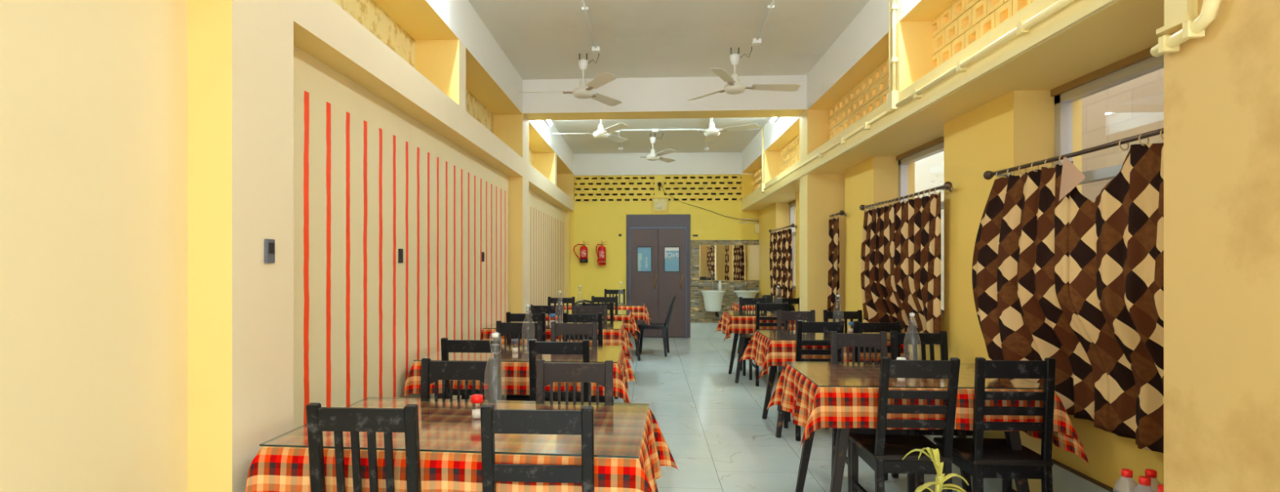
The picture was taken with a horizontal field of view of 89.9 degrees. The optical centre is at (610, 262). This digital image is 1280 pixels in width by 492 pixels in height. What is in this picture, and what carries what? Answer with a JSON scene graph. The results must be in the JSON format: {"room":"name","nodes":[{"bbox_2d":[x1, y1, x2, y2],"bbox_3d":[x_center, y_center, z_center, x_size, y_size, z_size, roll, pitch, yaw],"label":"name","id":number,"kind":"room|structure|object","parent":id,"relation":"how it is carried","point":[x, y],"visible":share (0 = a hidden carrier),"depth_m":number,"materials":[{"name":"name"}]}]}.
{"room":"restaurant","nodes":[
{"label":"restaurant","id":0,"kind":"room"},
{"bbox_2d":[0,0,573,491],"bbox_3d":[-1.311,-0.305,4.447,0.450,3.310,14.720,0,0,3],"label":"wall","id":1,"kind":"structure","parent":0,"point":[151,151],"depth_m":2.10,"materials":[{"name":"beige paint"}]},
{"bbox_2d":[264,239,275,262],"bbox_3d":[-1.208,-0.040,2.272,0.016,0.085,0.050,0,0,3],"label":"switch plate","id":2,"kind":"object","parent":1,"relation":"attached to","point":[269,244],"visible":1,"depth_m":2.26,"materials":[{"name":"grey plastic"}]},
{"bbox_2d":[522,75,807,120],"bbox_3d":[0.568,-1.780,6.954,3.000,0.360,0.350,0,0,3],"label":"ceiling beam","id":3,"kind":"structure","parent":1,"relation":"attached to","point":[641,98],"depth_m":6.79,"materials":[{"name":"white paint"}]},
{"bbox_2d":[575,177,740,229],"bbox_3d":[0.937,-0.350,12.276,4.400,3.400,1.220,0,0,3],"label":"wall","id":4,"kind":"structure","parent":0,"point":[665,177],"depth_m":12.79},
{"bbox_2d":[570,151,758,302],"bbox_3d":[0.894,-0.305,11.562,4.200,3.310,0.210,0,0,3],"label":"wall","id":5,"kind":"structure","parent":0,"point":[593,223],"depth_m":11.51,"materials":[{"name":"yellow paint"}]},
{"bbox_2d":[573,240,589,262],"bbox_3d":[-0.519,-0.193,11.471,0.266,0.395,0.163,0,0,-22],"label":"fire extinguisher","id":6,"kind":"object","parent":5,"relation":"attached to","point":[583,258],"visible":1,"depth_m":11.43,"materials":[{"name":"red metal"}]},
{"bbox_2d":[595,240,607,265],"bbox_3d":[-0.159,-0.171,11.460,0.163,0.438,0.151,0,0,-39],"label":"fire extinguisher","id":7,"kind":"object","parent":5,"relation":"attached to","point":[601,260],"visible":1,"depth_m":11.41,"materials":[{"name":"red metal"}]},
{"bbox_2d":[573,175,654,202],"bbox_3d":[0.070,-1.325,11.602,1.450,0.490,0.090,0,0,3],"label":"trim","id":8,"kind":"structure","parent":5,"relation":"attached to","point":[582,180],"depth_m":11.56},
{"bbox_2d":[626,214,690,337],"bbox_3d":[0.859,0.245,11.510,1.147,2.210,0.158,0,0,3],"label":"door","id":9,"kind":"structure","parent":5,"relation":"in","point":[658,261],"depth_m":11.48,"materials":[{"name":"grey"}]},
{"bbox_2d":[652,197,668,212],"bbox_3d":[0.894,-1.035,11.472,0.290,0.260,0.030,0,0,3],"label":"picture frame","id":10,"kind":"object","parent":5,"relation":"attached to","point":[659,204],"visible":1,"depth_m":11.47,"materials":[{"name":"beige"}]},
{"bbox_2d":[653,199,666,210],"bbox_3d":[0.894,-1.035,11.478,0.240,0.210,0.010,0,0,3],"label":"picture","id":11,"kind":"object","parent":10,"relation":"attached to","point":[659,204],"depth_m":11.47},
{"bbox_2d":[663,174,741,202],"bbox_3d":[1.652,-1.325,11.507,1.380,0.490,0.090,0,0,3],"label":"trim","id":12,"kind":"structure","parent":5,"relation":"attached to","point":[738,179],"depth_m":11.47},
{"bbox_2d":[700,282,725,317],"bbox_3d":[1.800,0.658,11.223,0.450,0.617,0.369,0,0,3],"label":"washbasin","id":13,"kind":"object","parent":5,"relation":"attached to","point":[713,300],"visible":1,"depth_m":11.11,"materials":[{"name":"white ceramic"}]},
{"bbox_2d":[690,322,754,338],"bbox_3d":[2.123,1.212,11.407,1.388,0.275,0.012,0,0,3],"label":"baseboard","id":14,"kind":"structure","parent":5,"relation":"attached to","point":[698,330],"depth_m":11.43,"materials":[{"name":"white tile"}]},
{"bbox_2d":[690,240,759,323],"bbox_3d":[2.034,0.338,11.404,1.205,1.475,0.030,0,0,3],"label":"trim","id":15,"kind":"structure","parent":5,"relation":"attached to","point":[698,313],"depth_m":11.40,"materials":[{"name":"stone"}]},
{"bbox_2d":[699,244,759,280],"bbox_3d":[2.165,0.005,11.375,1.160,0.630,0.012,0,0,3],"label":"wall mirror","id":16,"kind":"object","parent":5,"relation":"attached to","point":[717,262],"visible":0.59,"depth_m":11.37,"materials":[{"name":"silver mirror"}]},
{"bbox_2d":[733,282,759,297],"bbox_3d":[2.374,0.553,11.184,0.460,0.407,0.377,0,0,3],"label":"washbasin","id":17,"kind":"object","parent":5,"relation":"attached to","point":[744,294],"visible":0.7,"depth_m":11.07,"materials":[{"name":"white ceramic"}]},
{"bbox_2d":[467,0,870,154],"bbox_3d":[0.461,-2.035,4.340,4.200,0.150,14.720,0,0,3],"label":"ceiling","id":18,"kind":"structure","parent":0,"point":[541,39],"depth_m":5.71,"materials":[{"name":"paint"}]},
{"bbox_2d":[520,53,622,106],"bbox_3d":[-0.382,-1.754,6.014,0.946,0.412,1.092,0,0,3],"label":"ceiling fan","id":19,"kind":"object","parent":18,"relation":"hanging from","point":[583,91],"visible":0.98,"depth_m":5.97,"materials":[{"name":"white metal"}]},
{"bbox_2d":[581,0,599,53],"bbox_3d":[-0.208,-1.940,4.548,0.070,0.041,2.655,0,0,3],"label":"conduit","id":20,"kind":"object","parent":18,"relation":"attached to","point":[595,49],"visible":1,"depth_m":5.37,"materials":[{"name":"white plastic"}]},
{"bbox_2d":[554,120,629,142],"bbox_3d":[-0.232,-1.754,7.992,0.974,0.412,1.091,0,0,3],"label":"ceiling fan","id":21,"kind":"object","parent":18,"relation":"hanging from","point":[600,133],"visible":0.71,"depth_m":7.92,"materials":[{"name":"white metal"}]},
{"bbox_2d":[613,133,675,162],"bbox_3d":[0.522,-1.754,9.697,0.964,0.412,1.092,0,0,3],"label":"ceiling fan","id":22,"kind":"object","parent":18,"relation":"hanging from","point":[652,156],"visible":1,"depth_m":9.66,"materials":[{"name":"white metal"}]},
{"bbox_2d":[614,128,761,133],"bbox_3d":[1.140,-1.942,9.412,2.141,0.043,0.076,0,0,2],"label":"conduit","id":23,"kind":"object","parent":18,"relation":"attached to","point":[654,131],"visible":0.67,"depth_m":9.40,"materials":[{"name":"white plastic"}]},
{"bbox_2d":[669,118,759,142],"bbox_3d":[1.245,-1.754,7.979,1.092,0.412,0.964,0,0,3],"label":"ceiling fan","id":24,"kind":"object","parent":18,"relation":"hanging from","point":[712,132],"visible":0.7,"depth_m":7.77,"materials":[{"name":"white metal"}]},
{"bbox_2d":[686,46,800,101],"bbox_3d":[1.229,-1.754,5.801,1.013,0.412,1.082,0,0,3],"label":"ceiling fan","id":25,"kind":"object","parent":18,"relation":"hanging from","point":[733,86],"visible":1,"depth_m":5.82,"materials":[{"name":"white metal"}]},
{"bbox_2d":[751,0,775,45],"bbox_3d":[1.210,-1.940,4.403,0.078,0.041,2.535,0,0,3],"label":"conduit","id":26,"kind":"object","parent":18,"relation":"attached to","point":[756,42],"visible":1,"depth_m":5.33,"materials":[{"name":"white plastic"}]},
{"bbox_2d":[613,337,973,491],"bbox_3d":[0.461,1.400,4.340,4.200,0.100,17.120,0,0,3],"label":"floor","id":27,"kind":"structure","parent":0,"point":[713,427],"depth_m":5.14,"materials":[{"name":"grey tile"}]},
{"bbox_2d":[306,403,421,491],"bbox_3d":[-0.745,0.891,2.146,0.389,0.919,0.424,0,0,3],"label":"dining chair","id":28,"kind":"object","parent":27,"relation":"on","point":[338,420],"visible":1,"depth_m":1.95,"materials":[{"name":"black paint"}]},
{"bbox_2d":[420,358,497,403],"bbox_3d":[-0.686,0.891,2.688,0.389,0.919,0.425,0,0,2],"label":"dining chair","id":29,"kind":"object","parent":27,"relation":"on","point":[432,371],"visible":0.36,"depth_m":2.87,"materials":[{"name":"black paint"}]},
{"bbox_2d":[440,337,502,403],"bbox_3d":[-0.787,0.891,3.852,0.389,0.919,0.424,0,0,3],"label":"dining chair","id":30,"kind":"object","parent":27,"relation":"on","point":[447,346],"visible":0.24,"depth_m":3.65,"materials":[{"name":"black paint"}]},
{"bbox_2d":[483,320,542,404],"bbox_3d":[-0.685,0.891,4.531,0.389,0.919,0.424,0,0,3],"label":"dining chair","id":31,"kind":"object","parent":27,"relation":"on","point":[535,329],"visible":0.3,"depth_m":4.71,"materials":[{"name":"black paint"}]},
{"bbox_2d":[437,393,604,405],"bbox_3d":[-0.550,0.977,4.191,1.196,0.753,0.716,0,0,3],"label":"dining table","id":32,"kind":"object","parent":27,"relation":"on","point":[439,395],"visible":0.07,"depth_m":3.92,"materials":[{"name":"black paint"}]},
{"bbox_2d":[402,348,637,406],"bbox_3d":[-0.523,0.742,4.192,1.385,0.289,0.892,0,0,3],"label":"tablecloth","id":33,"kind":"object","parent":32,"relation":"on","point":[514,375],"visible":0.19,"depth_m":3.81,"materials":[{"name":"red fabric"}]},
{"bbox_2d":[413,344,622,363],"bbox_3d":[-0.550,0.592,4.191,1.228,0.006,0.748,0,0,3],"label":"sheet","id":34,"kind":"object","parent":33,"relation":"on","point":[597,353],"visible":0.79,"depth_m":4.01,"materials":[{"name":"grey"}]},
{"bbox_2d":[506,311,546,344],"bbox_3d":[-0.723,0.891,5.751,0.389,0.919,0.424,0,0,3],"label":"dining chair","id":35,"kind":"object","parent":27,"relation":"on","point":[510,317],"visible":0.13,"depth_m":5.55,"materials":[{"name":"black paint"}]},
{"bbox_2d":[480,404,594,491],"bbox_3d":[-0.208,0.891,2.119,0.389,0.919,0.424,0,0,3],"label":"dining chair","id":36,"kind":"object","parent":27,"relation":"on","point":[493,421],"visible":1,"depth_m":1.92,"materials":[{"name":"black paint"}]},
{"bbox_2d":[528,304,561,320],"bbox_3d":[-0.681,0.891,6.385,0.389,0.919,0.424,0,0,3],"label":"dining chair","id":37,"kind":"object","parent":27,"relation":"on","point":[548,310],"visible":0.2,"depth_m":6.57,"materials":[{"name":"black paint"}]},
{"bbox_2d":[528,339,589,404],"bbox_3d":[-0.276,0.891,3.781,0.389,0.919,0.424,0,0,3],"label":"dining chair","id":38,"kind":"object","parent":27,"relation":"on","point":[535,347],"visible":0.25,"depth_m":3.58,"materials":[{"name":"black paint"}]},
{"bbox_2d":[547,297,574,310],"bbox_3d":[-0.629,0.891,7.874,0.389,0.919,0.424,0,0,3],"label":"dining chair","id":39,"kind":"object","parent":27,"relation":"on","point":[550,300],"visible":0.19,"depth_m":8.06,"materials":[{"name":"black paint"}]},
{"bbox_2d":[544,321,597,404],"bbox_3d":[-0.277,0.891,4.487,0.389,0.919,0.424,0,0,3],"label":"dining chair","id":40,"kind":"object","parent":27,"relation":"on","point":[590,330],"visible":0.31,"depth_m":4.67,"materials":[{"name":"grey paint"}]},
{"bbox_2d":[535,360,613,405],"bbox_3d":[-0.169,0.891,2.637,0.389,0.919,0.424,0,0,3],"label":"dining chair","id":41,"kind":"object","parent":27,"relation":"on","point":[547,373],"visible":0.43,"depth_m":2.82,"materials":[{"name":"grey paint"}]},
{"bbox_2d":[562,312,602,405],"bbox_3d":[-0.226,0.891,5.671,0.389,0.919,0.424,0,0,3],"label":"dining chair","id":42,"kind":"object","parent":27,"relation":"on","point":[566,317],"visible":0.21,"depth_m":5.47,"materials":[{"name":"black paint"}]},
{"bbox_2d":[573,304,607,321],"bbox_3d":[-0.215,0.891,6.327,0.389,0.919,0.424,0,0,3],"label":"dining chair","id":43,"kind":"object","parent":27,"relation":"on","point":[577,309],"visible":0.15,"depth_m":6.51,"materials":[{"name":"grey paint"}]},
{"bbox_2d":[582,302,613,321],"bbox_3d":[-0.125,0.891,7.148,0.389,0.919,0.424,0,0,3],"label":"dining chair","id":44,"kind":"object","parent":27,"relation":"on","point":[610,306],"visible":0.16,"depth_m":6.94,"materials":[{"name":"black paint"}]},
{"bbox_2d":[591,296,617,310],"bbox_3d":[-0.086,0.891,8.042,0.389,0.919,0.424,0,0,3],"label":"dining chair","id":45,"kind":"object","parent":27,"relation":"on","point":[593,300],"visible":0.16,"depth_m":8.22,"materials":[{"name":"black paint"}]},
{"bbox_2d":[634,320,640,360],"bbox_3d":[-0.133,0.977,9.144,1.196,0.753,0.736,0,0,3],"label":"dining table","id":46,"kind":"object","parent":27,"relation":"on","point":[637,348],"visible":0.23,"depth_m":8.79,"materials":[{"name":"black paint"}]},
{"bbox_2d":[561,303,651,328],"bbox_3d":[-0.107,0.742,9.154,1.400,0.289,0.921,0,0,3],"label":"tablecloth","id":47,"kind":"object","parent":46,"relation":"on","point":[639,313],"visible":0.24,"depth_m":8.72,"materials":[{"name":"red fabric"}]},
{"bbox_2d":[635,295,675,356],"bbox_3d":[0.680,0.915,9.389,0.564,0.873,0.441,0,0,10],"label":"plastic chair","id":48,"kind":"object","parent":27,"relation":"on","point":[664,326],"visible":0.95,"depth_m":9.23,"materials":[{"name":"black"}]},
{"bbox_2d":[728,333,746,383],"bbox_3d":[1.849,0.977,7.433,0.936,0.753,0.676,0,0,3],"label":"dining table","id":49,"kind":"object","parent":27,"relation":"on","point":[735,335],"visible":0.27,"depth_m":7.17,"materials":[{"name":"black paint"}]},
{"bbox_2d":[715,311,797,342],"bbox_3d":[1.820,0.742,7.446,1.134,0.289,0.849,0,0,3],"label":"tablecloth","id":50,"kind":"object","parent":49,"relation":"on","point":[728,324],"visible":0.37,"depth_m":7.09,"materials":[{"name":"red fabric"}]},
{"bbox_2d":[724,311,777,315],"bbox_3d":[1.849,0.592,7.433,0.968,0.006,0.708,0,0,3],"label":"sheet","id":51,"kind":"object","parent":50,"relation":"on","point":[730,313],"visible":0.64,"depth_m":7.45,"materials":[{"name":"grey"}]},
{"bbox_2d":[738,297,766,376],"bbox_3d":[1.771,0.891,7.810,0.389,0.919,0.424,0,0,3],"label":"dining chair","id":52,"kind":"object","parent":27,"relation":"on","point":[742,301],"visible":0.36,"depth_m":7.99,"materials":[{"name":"black paint"}]},
{"bbox_2d":[747,302,788,386],"bbox_3d":[1.763,0.891,7.125,0.389,0.920,0.464,0,0,3],"label":"dining chair","id":53,"kind":"object","parent":27,"relation":"on","point":[759,307],"visible":0.38,"depth_m":6.93,"materials":[{"name":"black paint"}]},
{"bbox_2d":[761,365,784,438],"bbox_3d":[1.740,0.977,5.205,0.956,0.753,0.676,0,0,3],"label":"dining table","id":54,"kind":"object","parent":27,"relation":"on","point":[772,370],"visible":0.21,"depth_m":5.47,"materials":[{"name":"black paint"}]},
{"bbox_2d":[738,331,910,380],"bbox_3d":[1.690,0.746,5.221,1.153,0.297,0.906,0,0,3],"label":"tablecloth","id":55,"kind":"object","parent":54,"relation":"on","point":[766,353],"visible":0.24,"depth_m":4.87,"materials":[{"name":"red fabric"}]},
{"bbox_2d":[755,329,890,341],"bbox_3d":[1.740,0.592,5.205,0.988,0.006,0.708,0,0,3],"label":"sheet","id":56,"kind":"object","parent":55,"relation":"on","point":[772,335],"visible":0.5,"depth_m":5.19,"materials":[{"name":"grey"}]},
{"bbox_2d":[773,297,799,371],"bbox_3d":[2.188,0.891,7.745,0.389,0.919,0.424,0,0,3],"label":"dining chair","id":57,"kind":"object","parent":27,"relation":"on","point":[776,300],"visible":0.12,"depth_m":7.93,"materials":[{"name":"black paint"}]},
{"bbox_2d":[777,310,815,422],"bbox_3d":[1.684,0.891,5.631,0.389,0.919,0.425,0,0,2],"label":"dining chair","id":58,"kind":"object","parent":27,"relation":"on","point":[782,316],"visible":0.25,"depth_m":5.81,"materials":[{"name":"grey paint"}]},
{"bbox_2d":[783,320,844,441],"bbox_3d":[1.582,0.891,4.992,0.389,0.920,0.464,0,0,3],"label":"dining chair","id":59,"kind":"object","parent":27,"relation":"on","point":[802,326],"visible":0.38,"depth_m":4.80,"materials":[{"name":"black paint"}]},
{"bbox_2d":[822,310,862,330],"bbox_3d":[2.101,0.891,5.627,0.389,0.919,0.424,0,0,3],"label":"dining chair","id":60,"kind":"object","parent":27,"relation":"on","point":[833,315],"visible":0.19,"depth_m":5.81,"materials":[{"name":"black paint"}]},
{"bbox_2d":[830,331,915,491],"bbox_3d":[1.543,0.891,3.817,0.389,0.919,0.424,0,0,3],"label":"dining chair","id":61,"kind":"object","parent":27,"relation":"on","point":[837,340],"visible":0.35,"depth_m":3.99,"materials":[{"name":"black wood"}]},
{"bbox_2d":[853,320,902,362],"bbox_3d":[1.978,0.891,4.908,0.389,0.919,0.424,0,0,3],"label":"dining chair","id":62,"kind":"object","parent":27,"relation":"on","point":[858,326],"visible":0.12,"depth_m":4.71,"materials":[{"name":"black paint"}]},
{"bbox_2d":[848,356,959,491],"bbox_3d":[1.423,0.891,3.118,0.389,0.920,0.464,0,0,5],"label":"dining chair","id":63,"kind":"object","parent":27,"relation":"on","point":[883,453],"visible":0.98,"depth_m":2.96,"materials":[{"name":"black paint"}]},
{"bbox_2d":[795,428,1030,491],"bbox_3d":[1.561,0.977,3.398,1.056,0.753,0.716,0,0,3],"label":"dining table","id":64,"kind":"object","parent":27,"relation":"on","point":[1012,438],"visible":0.12,"depth_m":3.12,"materials":[{"name":"black paint"}]},
{"bbox_2d":[766,364,1088,463],"bbox_3d":[1.558,0.758,3.400,1.303,0.321,0.887,0,0,3],"label":"tablecloth","id":65,"kind":"object","parent":64,"relation":"on","point":[813,407],"visible":0.32,"depth_m":3.04,"materials":[{"name":"red fabric"}]},
{"bbox_2d":[785,361,1055,389],"bbox_3d":[1.561,0.592,3.398,1.088,0.006,0.748,0,0,3],"label":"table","id":66,"kind":"object","parent":65,"relation":"on","point":[822,374],"visible":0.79,"depth_m":3.22,"materials":[{"name":"grey"}]},
{"bbox_2d":[889,331,973,490],"bbox_3d":[1.928,0.891,3.834,0.389,0.919,0.424,0,0,3],"label":"dining chair","id":67,"kind":"object","parent":27,"relation":"on","point":[905,339],"visible":0.23,"depth_m":4.01,"materials":[{"name":"black paint"}]},
{"bbox_2d":[902,447,968,491],"bbox_3d":[0.964,0.952,1.876,0.300,0.797,0.300,0,0,3],"label":"potted plant","id":68,"kind":"object","parent":27,"relation":"on","point":[934,455],"visible":1,"depth_m":1.88,"materials":[{"name":"yellow plant"}]},
{"bbox_2d":[933,357,1055,491],"bbox_3d":[1.843,0.892,3.081,0.389,0.919,0.408,0,0,3],"label":"dining chair","id":69,"kind":"object","parent":27,"relation":"on","point":[980,457],"visible":0.91,"depth_m":2.91,"materials":[{"name":"black paint"}]},
{"bbox_3d":[-0.507,0.977,6.071,1.196,0.753,0.696,0,0,3],"label":"dining table","id":70,"kind":"object","parent":27,"relation":"on","visible":0},
{"bbox_2d":[481,323,634,364],"bbox_3d":[-0.457,0.746,6.055,1.380,0.297,0.902,0,0,3],"label":"tablecloth","id":71,"kind":"object","parent":70,"relation":"on","point":[610,337],"visible":0.27,"depth_m":5.69,"materials":[{"name":"red fabric"}]},
{"bbox_2d":[483,320,622,329],"bbox_3d":[-0.507,0.592,6.071,1.228,0.006,0.728,0,0,3],"label":"sheet","id":72,"kind":"object","parent":71,"relation":"on","point":[606,325],"visible":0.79,"depth_m":6.06,"materials":[{"name":"grey"}]},
{"bbox_3d":[-0.487,0.977,2.368,1.196,0.753,0.696,0,0,6],"label":"dining table","id":73,"kind":"object","parent":27,"relation":"on","visible":0},
{"bbox_2d":[244,400,678,491],"bbox_3d":[-0.438,0.746,2.358,1.394,0.297,0.875,0,0,6],"label":"tablecloth","id":74,"kind":"object","parent":73,"relation":"on","point":[619,430],"visible":0.61,"depth_m":2.05,"materials":[{"name":"red fabric"}]},
{"bbox_2d":[259,397,648,458],"bbox_3d":[-0.487,0.592,2.368,1.228,0.006,0.728,0,0,6],"label":"sheet","id":75,"kind":"object","parent":74,"relation":"on","point":[367,401],"visible":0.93,"depth_m":2.64,"materials":[{"name":"grey"}]},
{"bbox_2d":[471,394,483,418],"bbox_3d":[-0.504,0.543,2.420,0.047,0.087,0.047,0,0,3],"label":"salt shaker","id":76,"kind":"object","parent":75,"relation":"on","point":[475,398],"visible":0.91,"depth_m":2.40,"materials":[{"name":"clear plastic"}]},
{"bbox_3d":[-0.381,0.977,7.596,1.196,0.753,0.696,0,0,3],"label":"dining table","id":77,"kind":"object","parent":27,"relation":"on","visible":0},
{"bbox_2d":[545,311,639,342],"bbox_3d":[-0.333,0.742,7.589,1.361,0.289,0.888,0,0,3],"label":"tablecloth","id":78,"kind":"object","parent":77,"relation":"on","point":[628,321],"visible":0.26,"depth_m":7.20,"materials":[{"name":"red fabric"}]},
{"bbox_2d":[741,0,1279,491],"bbox_3d":[2.233,-0.305,4.234,0.650,3.310,14.720,0,0,3],"label":"wall","id":79,"kind":"structure","parent":0,"point":[1222,86],"depth_m":2.52,"materials":[{"name":"yellow paint"}]},
{"bbox_2d":[753,166,761,191],"bbox_3d":[2.514,-1.355,10.338,0.060,0.470,2.100,0,0,3],"label":"trim","id":80,"kind":"structure","parent":79,"relation":"attached to","point":[757,174],"depth_m":10.98,"materials":[{"name":"yellow paint"}]},
{"bbox_2d":[760,125,764,192],"bbox_3d":[2.186,-1.485,9.206,0.042,0.950,0.160,0,0,3],"label":"conduit","id":81,"kind":"object","parent":79,"relation":"attached to","point":[762,184],"visible":1,"depth_m":9.19,"materials":[{"name":"yellow"}]},
{"bbox_2d":[768,223,796,232],"bbox_3d":[2.458,-0.483,9.159,0.091,0.055,1.580,0,0,3],"label":"curtain rod","id":82,"kind":"object","parent":79,"relation":"attached to","point":[792,225],"visible":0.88,"depth_m":8.84,"materials":[{"name":"brown metal"}]},
{"bbox_2d":[769,228,780,297],"bbox_3d":[2.461,0.015,9.550,0.071,1.014,0.821,0,0,3],"label":"curtain","id":83,"kind":"object","parent":82,"relation":"hanging from","point":[775,239],"visible":0.93,"depth_m":9.45,"materials":[{"name":"brown fabric"}]},
{"bbox_2d":[778,226,792,298],"bbox_3d":[2.417,0.005,8.811,0.068,0.994,0.664,0,0,3],"label":"curtain","id":84,"kind":"object","parent":82,"relation":"hanging from","point":[785,282],"visible":0.99,"depth_m":8.72,"materials":[{"name":"brown fabric"}]},
{"bbox_2d":[779,134,799,173],"bbox_3d":[2.377,-1.355,8.062,0.060,0.470,2.120,0,0,3],"label":"trim","id":85,"kind":"structure","parent":79,"relation":"attached to","point":[789,153],"depth_m":8.46,"materials":[{"name":"yellow paint"}]},
{"bbox_2d":[788,199,795,289],"bbox_3d":[2.738,-0.260,9.157,0.090,1.320,1.330,0,0,3],"label":"window","id":86,"kind":"structure","parent":79,"relation":"in","point":[792,204],"depth_m":9.77,"materials":[{"name":"silver metal"}]},
{"bbox_2d":[763,111,888,190],"bbox_3d":[2.038,-1.025,6.715,0.036,0.050,4.750,0,0,3],"label":"conduit","id":87,"kind":"object","parent":79,"relation":"attached to","point":[866,126],"visible":0.95,"depth_m":5.40,"materials":[{"name":"yellow plastic"}]},
{"bbox_2d":[829,210,846,217],"bbox_3d":[2.325,-0.483,6.943,0.091,0.055,1.420,0,0,3],"label":"curtain rod","id":88,"kind":"object","parent":79,"relation":"attached to","point":[841,212],"visible":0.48,"depth_m":6.32,"materials":[{"name":"brown metal"}]},
{"bbox_2d":[826,214,839,311],"bbox_3d":[2.302,0.015,6.925,0.070,1.014,1.124,0,0,3],"label":"curtain","id":89,"kind":"object","parent":88,"relation":"hanging from","point":[833,285],"visible":0.33,"depth_m":6.49,"materials":[{"name":"brown fabric"}]},
{"bbox_2d":[827,57,888,141],"bbox_3d":[2.225,-1.355,5.522,0.060,0.470,2.270,0,0,3],"label":"trim","id":90,"kind":"structure","parent":79,"relation":"attached to","point":[871,92],"depth_m":5.65,"materials":[{"name":"yellow paint"}]},
{"bbox_2d":[886,0,897,112],"bbox_3d":[1.891,-1.490,4.295,0.040,0.940,0.100,0,0,3],"label":"conduit","id":91,"kind":"object","parent":79,"relation":"attached to","point":[892,96],"visible":1,"depth_m":4.26,"materials":[{"name":"yellow"}]},
{"bbox_2d":[859,181,952,210],"bbox_3d":[2.199,-0.483,4.847,0.091,0.055,1.660,0,0,3],"label":"curtain rod","id":92,"kind":"object","parent":79,"relation":"attached to","point":[948,185],"visible":0.94,"depth_m":4.48,"materials":[{"name":"brown metal"}]},
{"bbox_2d":[860,200,910,333],"bbox_3d":[2.265,0.025,5.283,0.188,1.034,0.804,0,0,3],"label":"curtain","id":93,"kind":"object","parent":92,"relation":"hanging from","point":[881,301],"visible":0.92,"depth_m":5.25,"materials":[{"name":"brown fabric"}]},
{"bbox_2d":[893,187,941,346],"bbox_3d":[2.220,0.035,4.526,0.190,1.054,0.804,0,0,3],"label":"curtain","id":94,"kind":"object","parent":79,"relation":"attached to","point":[917,221],"visible":0.93,"depth_m":4.47,"materials":[{"name":"brown fabric"}]},
{"bbox_2d":[896,136,943,316],"bbox_3d":[2.482,-0.260,4.885,0.090,1.320,1.330,0,0,3],"label":"window","id":95,"kind":"structure","parent":79,"relation":"in","point":[936,146],"depth_m":5.26,"materials":[{"name":"silver metal"}]},
{"bbox_2d":[741,0,1118,210],"bbox_3d":[2.042,-0.939,6.668,0.022,0.033,9.243,0,0,3],"label":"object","id":96,"kind":"object","parent":79,"relation":"attached to","point":[1097,6],"visible":1,"depth_m":3.15,"materials":[{"name":"yellow plastic"}]},
{"bbox_2d":[932,0,1035,70],"bbox_3d":[2.081,-1.355,3.124,0.060,0.470,2.173,0,0,3],"label":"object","id":97,"kind":"structure","parent":79,"relation":"attached to","point":[963,22],"depth_m":3.77,"materials":[{"name":"yellow paint"}]},
{"bbox_2d":[895,0,1075,107],"bbox_3d":[1.822,-1.025,3.127,0.037,0.050,2.140,0,0,3],"label":"conduit","id":98,"kind":"object","parent":79,"relation":"attached to","point":[1023,27],"visible":1,"depth_m":3.02,"materials":[{"name":"yellow"}]},
{"bbox_2d":[921,435,1110,491],"bbox_3d":[2.440,1.200,6.704,0.192,0.300,9.363,0,0,3],"label":"baseboard","id":99,"kind":"structure","parent":79,"relation":"attached to","point":[1064,481],"depth_m":3.31,"materials":[{"name":"white tile"}]},
{"bbox_2d":[983,128,1164,179],"bbox_3d":[2.078,-0.483,2.836,0.091,0.055,1.490,0,0,3],"label":"curtain rod","id":100,"kind":"object","parent":79,"relation":"attached to","point":[988,175],"visible":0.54,"depth_m":2.81,"materials":[{"name":"brown metal"}]},
{"bbox_2d":[972,155,1108,431],"bbox_3d":[2.171,0.136,3.299,0.234,1.252,0.912,0,0,3],"label":"curtain","id":101,"kind":"object","parent":100,"relation":"hanging from","point":[1025,311],"visible":0.85,"depth_m":3.17,"materials":[{"name":"brown fabric"}]},
{"bbox_2d":[1058,128,1164,453],"bbox_3d":[2.120,0.140,2.487,0.244,1.264,0.844,0,0,3],"label":"curtain","id":102,"kind":"object","parent":100,"relation":"hanging from","point":[1116,241],"visible":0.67,"depth_m":2.61,"materials":[{"name":"brown fabric"}]},
{"bbox_2d":[1052,458,1119,491],"bbox_3d":[2.479,1.044,5.926,0.020,0.012,7.813,0,0,3],"label":"trim","id":103,"kind":"structure","parent":79,"relation":"attached to","point":[1067,468],"depth_m":3.10,"materials":[{"name":"brown"}]},
{"bbox_2d":[1050,44,1164,185],"bbox_3d":[2.352,-0.260,2.717,0.090,1.320,1.393,0,0,3],"label":"window","id":104,"kind":"structure","parent":79,"relation":"in","point":[1140,64],"depth_m":3.11,"materials":[{"name":"silver metal"}]},
{"bbox_2d":[1155,0,1199,34],"bbox_3d":[1.752,-1.137,1.976,0.040,0.825,0.115,0,0,3],"label":"trim","id":105,"kind":"structure","parent":79,"relation":"attached to","point":[1176,12],"depth_m":1.97,"materials":[{"name":"yellow paint"}]},
{"bbox_2d":[1150,0,1221,57],"bbox_3d":[1.737,-1.102,1.932,0.048,0.897,0.232,0,0,3],"label":"pipe","id":106,"kind":"object","parent":79,"relation":"attached to","point":[1191,29],"visible":1,"depth_m":1.90,"materials":[{"name":"yellow plastic"}]},
{"bbox_2d":[915,67,1164,308],"bbox_3d":[3.909,-0.750,3.372,0.200,4.400,11.200,0,0,3],"label":"wall","id":107,"kind":"structure","parent":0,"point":[1135,107],"depth_m":5.01,"materials":[{"name":"paint"}]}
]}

